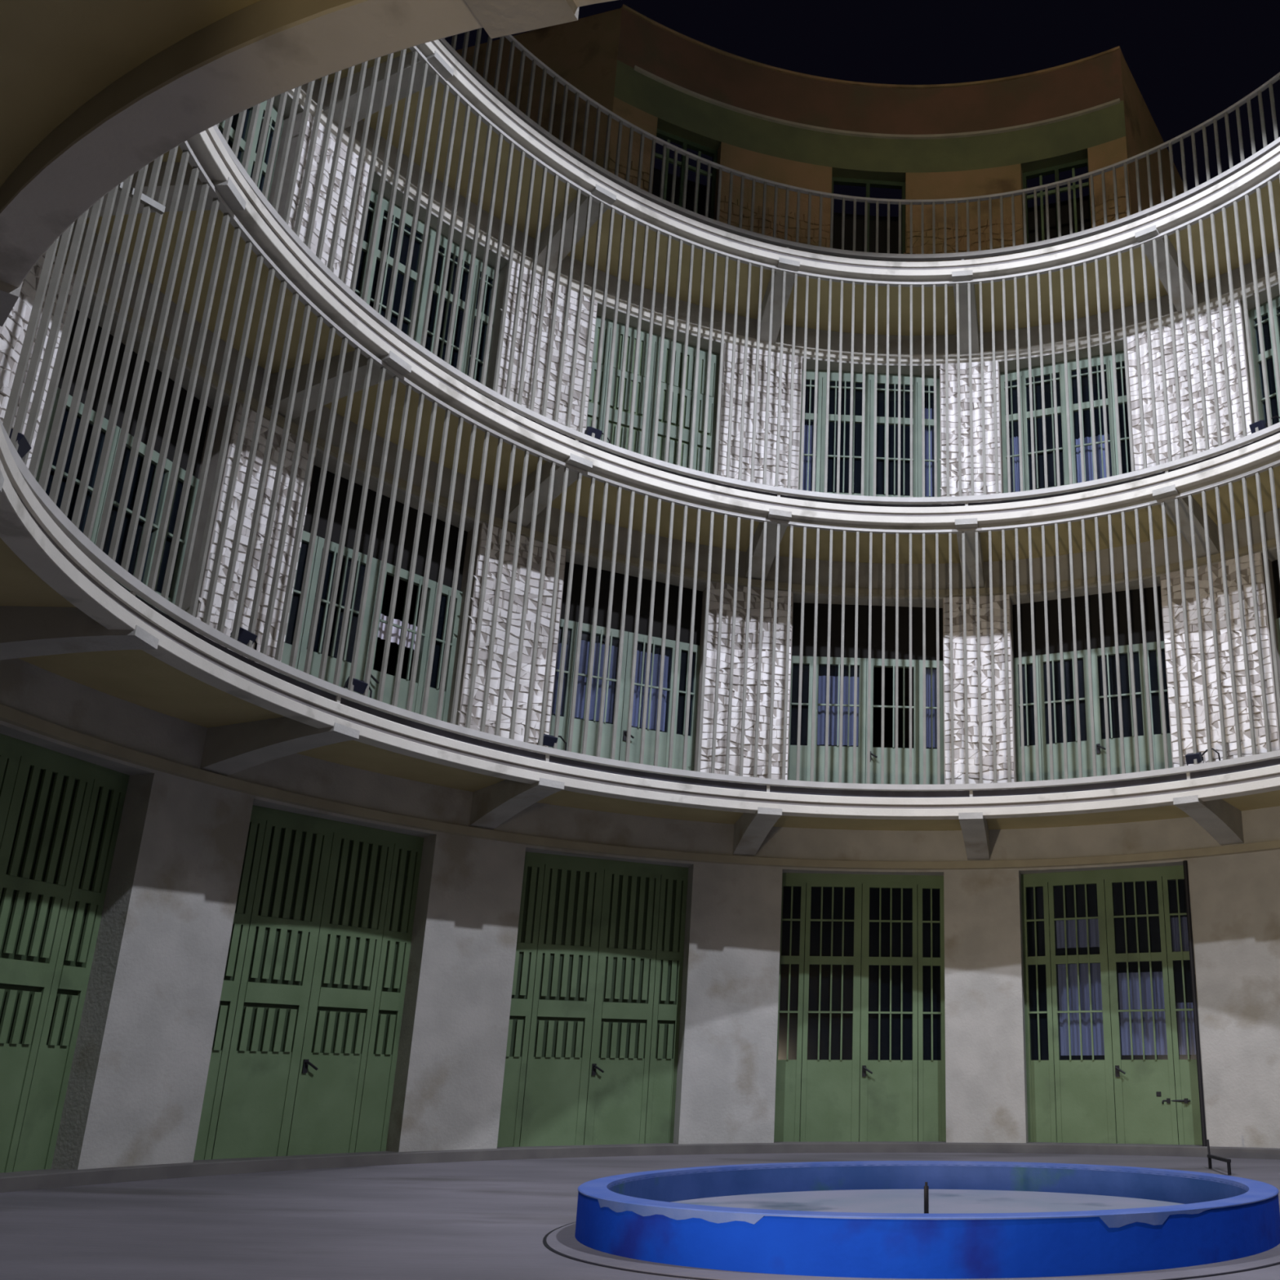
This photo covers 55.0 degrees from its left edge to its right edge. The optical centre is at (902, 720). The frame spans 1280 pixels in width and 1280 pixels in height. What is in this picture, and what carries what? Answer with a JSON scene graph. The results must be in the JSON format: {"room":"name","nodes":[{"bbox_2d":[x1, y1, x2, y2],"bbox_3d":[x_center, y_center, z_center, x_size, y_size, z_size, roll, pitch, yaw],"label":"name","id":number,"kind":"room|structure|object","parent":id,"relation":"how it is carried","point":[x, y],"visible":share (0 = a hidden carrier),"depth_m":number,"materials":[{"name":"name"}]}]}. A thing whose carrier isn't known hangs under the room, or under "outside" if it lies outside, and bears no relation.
{"room":"prison interior","nodes":[
{"label":"prison interior","id":0,"kind":"room"},
{"bbox_2d":[0,0,1279,860],"bbox_3d":[0.172,-0.583,9.176,18.800,0.625,18.800,0,-17,1],"label":"balcony","id":1,"kind":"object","parent":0,"point":[93,92],"depth_m":8.43,"materials":[{"name":"paint"}]},
{"bbox_2d":[8,427,31,458],"bbox_3d":[-5.478,-1.643,7.293,0.182,0.284,0.406,7,-18,-20],"label":"spotlight","id":2,"kind":"object","parent":1,"relation":"on","point":[24,447],"visible":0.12,"depth_m":7.22,"materials":[{"name":"black metal"}]},
{"bbox_2d":[226,626,257,656],"bbox_3d":[-5.748,-0.683,10.412,0.182,0.284,0.406,-3,-17,10],"label":"spotlight","id":3,"kind":"object","parent":1,"relation":"on","point":[245,636],"visible":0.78,"depth_m":10.29,"materials":[{"name":"black metal"}]},
{"bbox_2d":[343,676,372,707],"bbox_3d":[-5.329,-0.294,11.675,0.182,0.284,0.406,-7,-19,22],"label":"spotlight","id":4,"kind":"object","parent":1,"relation":"on","point":[360,686],"visible":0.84,"depth_m":11.57,"materials":[{"name":"black metal"}]},
{"bbox_2d":[537,733,566,751],"bbox_3d":[-3.964,0.273,13.506,0.406,0.284,0.182,16,-23,-42],"label":"spotlight","id":5,"kind":"object","parent":1,"relation":"on","point":[548,740],"visible":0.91,"depth_m":13.40,"materials":[{"name":"black metal"}]},
{"bbox_2d":[0,140,1279,796],"bbox_3d":[0.169,-2.561,9.785,12.045,3.714,12.034,0,-17,1],"label":"railing","id":6,"kind":"object","parent":1,"relation":"on","point":[95,553],"visible":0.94,"depth_m":12.06,"materials":[{"name":"grey metal"}]},
{"bbox_2d":[1185,747,1220,765],"bbox_3d":[3.572,0.460,14.068,0.406,0.284,0.182,-11,-20,32],"label":"spotlight","id":7,"kind":"object","parent":1,"relation":"on","point":[1189,757],"visible":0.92,"depth_m":14.07,"materials":[{"name":"black metal"}]},
{"bbox_2d":[0,218,1279,791],"bbox_3d":[0.176,-2.719,9.833,15.960,3.864,15.960,0,-17,1],"label":"wall","id":8,"kind":"structure","parent":0,"point":[12,333],"depth_m":15.81,"materials":[{"name":"white stone"}]},
{"bbox_2d":[35,309,211,617],"bbox_3d":[-7.460,-2.052,11.066,0.143,3.267,2.106,-3,-17,10],"label":"door","id":9,"kind":"structure","parent":8,"relation":"in","point":[195,405],"depth_m":11.61,"materials":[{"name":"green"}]},
{"bbox_2d":[57,309,211,478],"bbox_3d":[-7.513,-3.201,11.430,0.010,0.857,2.106,-3,-17,10],"label":"light","id":10,"kind":"object","parent":9,"relation":"on","point":[195,405],"depth_m":11.64,"materials":[{"name":"black"}]},
{"bbox_2d":[147,466,198,617],"bbox_3d":[-7.344,-1.401,11.757,0.070,2.390,0.298,-3,-17,10],"label":"light","id":11,"kind":"object","parent":9,"relation":"attached to","point":[181,473],"depth_m":11.99,"materials":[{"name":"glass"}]},
{"bbox_2d":[280,465,467,730],"bbox_3d":[-6.262,-1.170,13.925,0.213,3.267,2.310,-11,-20,32],"label":"door","id":12,"kind":"structure","parent":8,"relation":"in","point":[420,684],"depth_m":14.12,"materials":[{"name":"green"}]},
{"bbox_2d":[280,530,318,679],"bbox_3d":[-6.794,-1.000,13.057,0.070,2.390,0.332,-11,-20,32],"label":"light","id":13,"kind":"object","parent":12,"relation":"attached to","point":[302,648],"depth_m":13.25,"materials":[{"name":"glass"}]},
{"bbox_2d":[302,465,467,591],"bbox_3d":[-6.277,-2.318,14.291,0.010,0.857,2.310,-11,-20,33],"label":"light","id":14,"kind":"object","parent":12,"relation":"on","point":[330,477],"depth_m":14.33,"materials":[{"name":"black glass"}]},
{"bbox_2d":[377,613,417,649],"bbox_3d":[-6.106,-1.079,14.298,0.040,0.300,0.601,-11,-20,32],"label":"curtain","id":15,"kind":"object","parent":12,"relation":"hanging from","point":[396,632],"depth_m":14.28,"materials":[{"name":"white fabric"}]},
{"bbox_2d":[419,582,459,728],"bbox_3d":[-5.734,-0.539,14.549,0.070,2.390,0.332,-11,-20,32],"label":"panel","id":16,"kind":"object","parent":12,"relation":"attached to","point":[433,694],"depth_m":14.61,"materials":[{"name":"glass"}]},
{"bbox_2d":[548,561,702,777],"bbox_3d":[-3.797,-0.478,16.157,2.120,3.267,0.213,10,-20,-29],"label":"door","id":17,"kind":"structure","parent":8,"relation":"in","point":[673,590],"depth_m":16.26,"materials":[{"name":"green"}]},
{"bbox_2d":[548,618,577,757],"bbox_3d":[-4.546,-0.206,15.622,0.302,2.390,0.239,0,-17,1],"label":"panel","id":18,"kind":"object","parent":17,"relation":"attached to","point":[564,722],"depth_m":15.74,"materials":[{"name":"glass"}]},
{"bbox_2d":[574,640,617,723],"bbox_3d":[-4.160,-0.535,16.055,0.551,1.100,0.040,10,-20,-29],"label":"curtain","id":19,"kind":"object","parent":17,"relation":"hanging from","point":[584,646],"depth_m":16.06,"materials":[{"name":"blue fabric"}]},
{"bbox_2d":[560,561,702,645],"bbox_3d":[-3.805,-1.624,16.529,2.120,0.857,0.010,10,-20,-29],"label":"transom window","id":20,"kind":"structure","parent":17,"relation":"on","point":[673,590],"depth_m":16.53,"materials":[{"name":"black glass"}]},
{"bbox_2d":[631,650,669,731],"bbox_3d":[-3.522,-0.422,16.416,0.551,1.100,0.040,10,-20,-29],"label":"curtain","id":21,"kind":"object","parent":17,"relation":"hanging from","point":[656,667],"depth_m":16.43,"materials":[{"name":"blue fabric"}]},
{"bbox_2d":[671,641,697,777],"bbox_3d":[-3.054,0.053,16.456,0.301,2.390,0.070,10,-20,-29],"label":"panel","id":22,"kind":"object","parent":17,"relation":"attached to","point":[678,740],"depth_m":16.51,"materials":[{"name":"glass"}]},
{"bbox_2d":[787,602,944,791],"bbox_3d":[-0.523,-0.165,17.155,2.283,3.267,0.213,2,-17,-5],"label":"door","id":23,"kind":"structure","parent":8,"relation":"in","point":[809,608],"depth_m":17.25,"materials":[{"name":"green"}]},
{"bbox_2d":[787,655,813,788],"bbox_3d":[-1.453,0.207,16.947,0.333,2.390,0.119,0,-17,1],"label":"panel","id":24,"kind":"object","parent":23,"relation":"attached to","point":[805,750],"depth_m":16.88,"materials":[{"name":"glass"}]},
{"bbox_2d":[817,675,858,746],"bbox_3d":[-0.928,-0.149,17.203,0.594,1.050,0.040,2,-17,-5],"label":"curtain","id":25,"kind":"object","parent":23,"relation":"hanging from","point":[833,681],"depth_m":17.19,"materials":[{"name":"blue fabric"}]},
{"bbox_2d":[791,602,943,660],"bbox_3d":[-0.523,-1.310,17.529,2.283,0.857,0.010,2,-17,-5],"label":"light","id":26,"kind":"object","parent":23,"relation":"on","point":[809,608],"depth_m":17.52,"materials":[{"name":"black glass"}]},
{"bbox_2d":[918,659,942,784],"bbox_3d":[0.406,0.270,17.137,0.333,2.390,0.176,0,-17,1],"label":"light","id":27,"kind":"object","parent":23,"relation":"attached to","point":[931,664],"depth_m":17.21,"materials":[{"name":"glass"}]},
{"bbox_2d":[1012,586,1172,788],"bbox_3d":[2.691,-0.283,16.750,2.256,3.267,0.143,-6,-18,18],"label":"door","id":28,"kind":"structure","parent":8,"relation":"in","point":[1107,597],"depth_m":16.89,"materials":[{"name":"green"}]},
{"bbox_2d":[1016,655,1043,788],"bbox_3d":[1.831,0.213,16.946,0.323,2.390,0.070,-6,-18,18],"label":"light","id":29,"kind":"object","parent":28,"relation":"attached to","point":[1029,750],"depth_m":16.95,"materials":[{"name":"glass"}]},
{"bbox_2d":[1012,586,1164,657],"bbox_3d":[2.712,-1.419,17.155,2.256,0.857,0.010,-6,-18,18],"label":"light","id":30,"kind":"object","parent":28,"relation":"on","point":[1107,597],"depth_m":17.15,"materials":[{"name":"black glass"}]},
{"bbox_2d":[1146,640,1172,777],"bbox_3d":[3.574,0.041,16.373,0.323,2.390,0.070,-6,-18,18],"label":"light","id":31,"kind":"object","parent":28,"relation":"attached to","point":[1157,740],"depth_m":16.30,"materials":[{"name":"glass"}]},
{"bbox_2d":[1271,560,1279,657],"bbox_3d":[5.781,-0.860,14.856,0.143,3.267,2.256,16,-23,-41],"label":"door","id":32,"kind":"structure","parent":8,"relation":"in","point":[1274,563],"depth_m":15.99,"materials":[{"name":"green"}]},
{"bbox_2d":[1271,560,1279,617],"bbox_3d":[5.824,-2.000,15.248,0.010,0.857,2.256,16,-23,-41],"label":"light","id":33,"kind":"object","parent":32,"relation":"on","point":[1274,563],"depth_m":16.02,"materials":[{"name":"black"}]},
{"bbox_2d":[0,1136,1279,1279],"bbox_3d":[0.100,2.385,4.810,18.800,0.320,25.400,0,-17,1],"label":"floor","id":34,"kind":"structure","parent":0,"point":[486,1214],"depth_m":8.85,"materials":[{"name":"concrete"}]},
{"bbox_2d":[542,1160,1279,1279],"bbox_3d":[0.164,3.279,7.987,4.948,0.320,4.948,0,-17,1],"label":"fountain basin","id":35,"kind":"object","parent":34,"relation":"on","point":[849,1220],"visible":0.99,"depth_m":6.32,"materials":[{"name":"blue paint"}]},
{"bbox_2d":[1206,1139,1231,1175],"bbox_3d":[3.303,4.551,12.358,0.040,0.302,0.902,0,-17,1],"label":"metal stand","id":36,"kind":"object","parent":34,"relation":"on","point":[1210,1156],"visible":1,"depth_m":12.38,"materials":[{"name":"black metal"}]},
{"bbox_2d":[0,657,1279,1169],"bbox_3d":[0.168,1.256,8.610,15.960,4.113,15.960,0,-17,1],"label":"wall","id":37,"kind":"structure","parent":0,"point":[135,1091],"depth_m":14.10,"materials":[{"name":"beige paint"}]},
{"bbox_2d":[0,733,129,1173],"bbox_3d":[-7.492,1.855,9.588,0.143,3.515,2.364,-2,-17,8],"label":"door","id":38,"kind":"structure","parent":37,"relation":"attached to","point":[60,814],"depth_m":10.21,"materials":[{"name":"green paint"}]},
{"bbox_2d":[193,804,423,1159],"bbox_3d":[-6.289,2.790,12.618,0.143,3.515,2.256,-11,-20,32],"label":"door","id":39,"kind":"structure","parent":37,"relation":"attached to","point":[303,1061],"depth_m":12.62,"materials":[{"name":"green paint"}]},
{"bbox_2d":[193,817,266,1159],"bbox_3d":[-6.829,2.622,11.887,0.070,3.365,0.323,-11,-20,32],"label":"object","id":40,"kind":"object","parent":39,"relation":"attached to","point":[224,1052],"depth_m":11.92,"materials":[{"name":"green paint"}]},
{"bbox_2d":[354,843,419,1152],"bbox_3d":[-5.810,3.075,13.354,0.070,3.365,0.323,-11,-20,32],"label":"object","id":41,"kind":"object","parent":39,"relation":"attached to","point":[371,1122],"depth_m":13.31,"materials":[{"name":"green paint"}]},
{"bbox_2d":[497,851,688,1146],"bbox_3d":[-3.853,3.482,14.851,2.290,3.515,0.143,10,-20,-30],"label":"door","id":42,"kind":"structure","parent":37,"relation":"attached to","point":[592,1050],"depth_m":14.85,"materials":[{"name":"green paint"}]},
{"bbox_2d":[497,862,545,1146],"bbox_3d":[-4.671,3.399,14.401,0.329,3.365,0.070,10,-20,-30],"label":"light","id":43,"kind":"object","parent":42,"relation":"attached to","point":[517,1075],"depth_m":14.37,"materials":[{"name":"green paint"}]},
{"bbox_2d":[644,875,684,1143],"bbox_3d":[-3.072,3.688,15.328,0.329,3.365,0.070,10,-20,-30],"label":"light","id":44,"kind":"object","parent":42,"relation":"attached to","point":[662,1024],"depth_m":15.28,"materials":[{"name":"green paint"}]},
{"bbox_2d":[773,872,946,1142],"bbox_3d":[-0.554,3.808,15.892,2.296,3.515,0.143,2,-17,-5],"label":"door","id":45,"kind":"structure","parent":37,"relation":"attached to","point":[895,1100],"depth_m":15.70,"materials":[{"name":"green paint"}]},
{"bbox_2d":[773,882,805,1142],"bbox_3d":[-1.492,3.842,15.821,0.336,3.365,0.120,0,-17,1],"label":"light","id":46,"kind":"object","parent":45,"relation":"attached to","point":[788,1096],"depth_m":15.58,"materials":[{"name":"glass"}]},
{"bbox_2d":[917,884,943,1141],"bbox_3d":[0.377,3.899,15.993,0.330,3.365,0.070,2,-17,-5],"label":"light","id":47,"kind":"object","parent":45,"relation":"attached to","point":[930,1073],"depth_m":15.77,"materials":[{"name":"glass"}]},
{"bbox_2d":[1021,865,1202,1145],"bbox_3d":[2.736,3.706,15.538,2.303,3.515,0.213,-6,-18,18],"label":"door","id":48,"kind":"structure","parent":37,"relation":"attached to","point":[1112,1100],"depth_m":15.47,"materials":[{"name":"green paint"}]},
{"bbox_2d":[1023,882,1057,1142],"bbox_3d":[1.848,3.849,15.821,0.331,3.365,0.070,-6,-18,18],"label":"light","id":49,"kind":"object","parent":48,"relation":"attached to","point":[1041,1075],"depth_m":15.68,"materials":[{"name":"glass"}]},
{"bbox_2d":[1056,919,1099,948],"bbox_3d":[2.385,2.868,16.021,0.599,0.400,0.040,-6,-18,18],"label":"curtain","id":50,"kind":"object","parent":48,"relation":"hanging from","point":[1093,925],"depth_m":16.02,"materials":[{"name":"blue fabric"}]},
{"bbox_2d":[1057,963,1104,1055],"bbox_3d":[2.384,3.824,15.727,0.599,1.200,0.040,-6,-18,18],"label":"curtain","id":51,"kind":"object","parent":48,"relation":"hanging from","point":[1095,977],"depth_m":15.72,"materials":[{"name":"blue fabric"}]},
{"bbox_2d":[1117,971,1167,1055],"bbox_3d":[3.144,3.818,15.450,0.599,1.050,0.040,-6,-18,18],"label":"curtain","id":52,"kind":"object","parent":48,"relation":"hanging from","point":[1157,979],"depth_m":15.45,"materials":[{"name":"blue fabric"}]},
{"bbox_2d":[1155,1091,1161,1096],"bbox_3d":[3.260,4.718,15.024,0.060,0.100,0.040,-7,-19,22],"label":"padlock","id":53,"kind":"object","parent":48,"relation":"attached to","point":[1157,1093],"visible":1,"depth_m":15.00,"materials":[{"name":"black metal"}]},
{"bbox_2d":[1161,1097,1190,1103],"bbox_3d":[3.453,4.793,14.911,0.352,0.068,0.079,-8,-19,24],"label":"bolt","id":54,"kind":"object","parent":48,"relation":"attached to","point":[1167,1100],"visible":1,"depth_m":14.90,"materials":[{"name":"black metal"}]},
{"bbox_2d":[1162,875,1202,1145],"bbox_3d":[3.625,3.674,15.241,0.336,3.365,0.220,0,-17,1],"label":"light","id":55,"kind":"object","parent":48,"relation":"attached to","point":[1184,1073],"depth_m":15.17,"materials":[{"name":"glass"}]},
{"bbox_2d":[1182,860,1207,1146],"bbox_3d":[3.676,3.501,14.865,0.052,3.515,0.052,-7,-19,23],"label":"door frame","id":56,"kind":"structure","parent":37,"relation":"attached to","point":[1184,862],"depth_m":14.82,"materials":[{"name":"black metal"}]},
{"bbox_2d":[45,143,1279,1136],"bbox_3d":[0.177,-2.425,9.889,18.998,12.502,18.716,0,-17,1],"label":"window panes","id":57,"kind":"structure","parent":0,"point":[1152,886],"depth_m":17.64,"materials":[{"name":"clear glass"}]},
{"bbox_2d":[85,126,1279,588],"bbox_3d":[0.179,-4.438,10.362,18.800,0.625,18.800,0,-17,1],"label":"balcony","id":58,"kind":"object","parent":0,"point":[206,145],"depth_m":14.80,"materials":[{"name":"paint"}]},
{"bbox_2d":[584,426,610,443],"bbox_3d":[-3.792,-3.539,14.835,0.406,0.284,0.182,15,-23,-40],"label":"spotlight","id":59,"kind":"object","parent":58,"relation":"on","point":[589,429],"visible":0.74,"depth_m":14.73,"materials":[{"name":"black metal"}]},
{"bbox_2d":[213,45,1279,506],"bbox_3d":[0.177,-6.381,10.960,12.046,3.640,12.034,0,-17,1],"label":"railing","id":60,"kind":"object","parent":58,"relation":"on","point":[372,313],"visible":0.87,"depth_m":15.22,"materials":[{"name":"grey metal"}]},
{"bbox_2d":[1248,415,1279,441],"bbox_3d":[4.475,-3.614,14.539,0.406,0.284,0.182,-16,-23,42],"label":"spotlight","id":61,"kind":"object","parent":58,"relation":"on","point":[1261,424],"visible":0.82,"depth_m":14.55,"materials":[{"name":"black metal"}]},
{"bbox_2d":[227,40,1279,400],"bbox_3d":[0.186,-8.209,11.523,18.800,0.625,18.800,0,-17,1],"label":"floor","id":62,"kind":"structure","parent":0,"point":[435,52],"depth_m":16.78,"materials":[{"name":"paint"}]},
{"bbox_2d":[438,27,1279,261],"bbox_3d":[0.182,-8.953,11.752,12.026,1.133,12.014,0,-17,1],"label":"balustrade","id":63,"kind":"object","parent":62,"relation":"on","point":[1244,162],"visible":0.94,"depth_m":16.56,"materials":[{"name":"grey metal"}]},
{"bbox_2d":[268,79,1279,504],"bbox_3d":[0.183,-6.532,11.007,15.960,3.775,15.960,0,-17,1],"label":"wall","id":64,"kind":"structure","parent":0,"point":[1224,278],"depth_m":17.32,"materials":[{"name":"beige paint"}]},
{"bbox_2d":[218,100,284,200],"bbox_3d":[-7.430,-5.859,12.283,0.143,3.193,2.310,-3,-17,10],"label":"door","id":65,"kind":"structure","parent":64,"relation":"in","point":[263,105],"depth_m":13.37,"materials":[{"name":"green paint"}]},
{"bbox_2d":[247,102,275,192],"bbox_3d":[-7.293,-5.532,13.160,0.070,3.043,0.332,-3,-17,10],"label":"light","id":66,"kind":"object","parent":65,"relation":"attached to","point":[263,105],"depth_m":13.45,"materials":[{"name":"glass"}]},
{"bbox_2d":[355,188,498,393],"bbox_3d":[-6.204,-4.981,15.131,0.143,3.193,2.147,-11,-20,33],"label":"door","id":67,"kind":"structure","parent":64,"relation":"in","point":[374,194],"depth_m":15.45,"materials":[{"name":"green paint"}]},
{"bbox_2d":[355,197,377,297],"bbox_3d":[-6.731,-5.135,14.445,0.227,3.043,0.293,0,-17,1],"label":"light","id":68,"kind":"object","parent":67,"relation":"attached to","point":[366,245],"depth_m":14.73,"materials":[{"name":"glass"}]},
{"bbox_2d":[462,265,493,393],"bbox_3d":[-5.738,-4.709,15.824,0.070,3.043,0.305,-11,-20,33],"label":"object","id":69,"kind":"object","parent":67,"relation":"attached to","point":[477,268],"depth_m":15.99,"materials":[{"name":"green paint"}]},
{"bbox_2d":[585,315,719,481],"bbox_3d":[-3.704,-4.293,17.348,2.038,3.193,0.143,10,-20,-29],"label":"door","id":70,"kind":"structure","parent":64,"relation":"in","point":[644,335],"depth_m":17.54,"materials":[{"name":"green paint"}]},
{"bbox_2d":[585,323,610,448],"bbox_3d":[-4.441,-4.355,16.965,0.282,3.043,0.208,0,-17,1],"label":"light","id":71,"kind":"object","parent":70,"relation":"attached to","point":[605,364],"depth_m":17.15,"materials":[{"name":"green paint"}]},
{"bbox_2d":[692,355,716,480],"bbox_3d":[-3.004,-4.108,17.759,0.287,3.043,0.070,10,-20,-29],"label":"light","id":72,"kind":"object","parent":70,"relation":"attached to","point":[703,360],"depth_m":17.90,"materials":[{"name":"green paint"}]},
{"bbox_2d":[798,368,941,504],"bbox_3d":[-0.509,-3.984,18.334,2.242,3.193,0.213,2,-17,-5],"label":"door","id":73,"kind":"structure","parent":64,"relation":"in","point":[810,374],"depth_m":18.49,"materials":[{"name":"green paint"}]},
{"bbox_2d":[798,376,822,499],"bbox_3d":[-1.421,-3.950,18.262,0.327,3.043,0.175,0,-17,1],"label":"light","id":74,"kind":"object","parent":73,"relation":"attached to","point":[809,417],"depth_m":18.37,"materials":[{"name":"glass"}]},
{"bbox_2d":[917,382,938,504],"bbox_3d":[0.403,-3.898,18.421,0.327,3.043,0.175,0,-17,1],"label":"light","id":75,"kind":"object","parent":73,"relation":"attached to","point":[929,413],"depth_m":18.56,"materials":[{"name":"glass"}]},
{"bbox_2d":[1000,351,1134,500],"bbox_3d":[2.547,-4.073,18.025,2.066,3.193,0.216,-5,-18,17],"label":"door","id":76,"kind":"structure","parent":64,"relation":"in","point":[1095,360],"depth_m":18.18,"materials":[{"name":"green paint"}]},
{"bbox_2d":[1003,376,1025,500],"bbox_3d":[1.745,-3.939,18.279,0.300,3.043,0.207,0,-17,1],"label":"light","id":77,"kind":"object","parent":76,"relation":"attached to","point":[1014,442],"depth_m":18.38,"materials":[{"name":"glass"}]},
{"bbox_2d":[1075,434,1111,483],"bbox_3d":[2.917,-3.963,17.960,0.537,0.800,0.040,-5,-18,17],"label":"curtain","id":78,"kind":"object","parent":76,"relation":"hanging from","point":[1088,450],"depth_m":17.97,"materials":[{"name":"blue fabric"}]},
{"bbox_2d":[1110,358,1134,482],"bbox_3d":[3.349,-4.095,17.763,0.292,3.043,0.070,-5,-18,17],"label":"light","id":79,"kind":"object","parent":76,"relation":"attached to","point":[1122,400],"depth_m":17.90,"materials":[{"name":"glass"}]},
{"bbox_2d":[1248,294,1279,438],"bbox_3d":[5.804,-4.684,16.019,0.143,3.193,2.215,16,-23,-41],"label":"door","id":80,"kind":"structure","parent":64,"relation":"in","point":[1264,312],"depth_m":16.90,"materials":[{"name":"green paint"}]},
{"bbox_2d":[455,4,1184,262],"bbox_3d":[-1.048,-8.500,19.701,16.890,4.758,4.431,5,-18,-15],"label":"wall","id":81,"kind":"structure","parent":0,"point":[979,138],"depth_m":19.41,"materials":[{"name":"paint"}]},
{"bbox_2d":[654,128,717,226],"bbox_3d":[-3.494,-7.905,18.588,1.088,2.958,0.080,9,-19,-27],"label":"door","id":82,"kind":"structure","parent":81,"relation":"attached to","point":[685,144],"depth_m":18.91,"materials":[{"name":"green paint"}]},
{"bbox_2d":[831,177,905,262],"bbox_3d":[-0.575,-7.640,19.432,1.265,2.958,0.080,2,-17,-5],"label":"door","id":83,"kind":"structure","parent":81,"relation":"attached to","point":[868,184],"depth_m":19.79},
{"bbox_2d":[1022,158,1091,252],"bbox_3d":[2.552,-7.731,19.119,1.143,2.958,0.080,-5,-18,17],"label":"door","id":84,"kind":"structure","parent":81,"relation":"attached to","point":[1072,166],"depth_m":19.43,"materials":[{"name":"green paint"}]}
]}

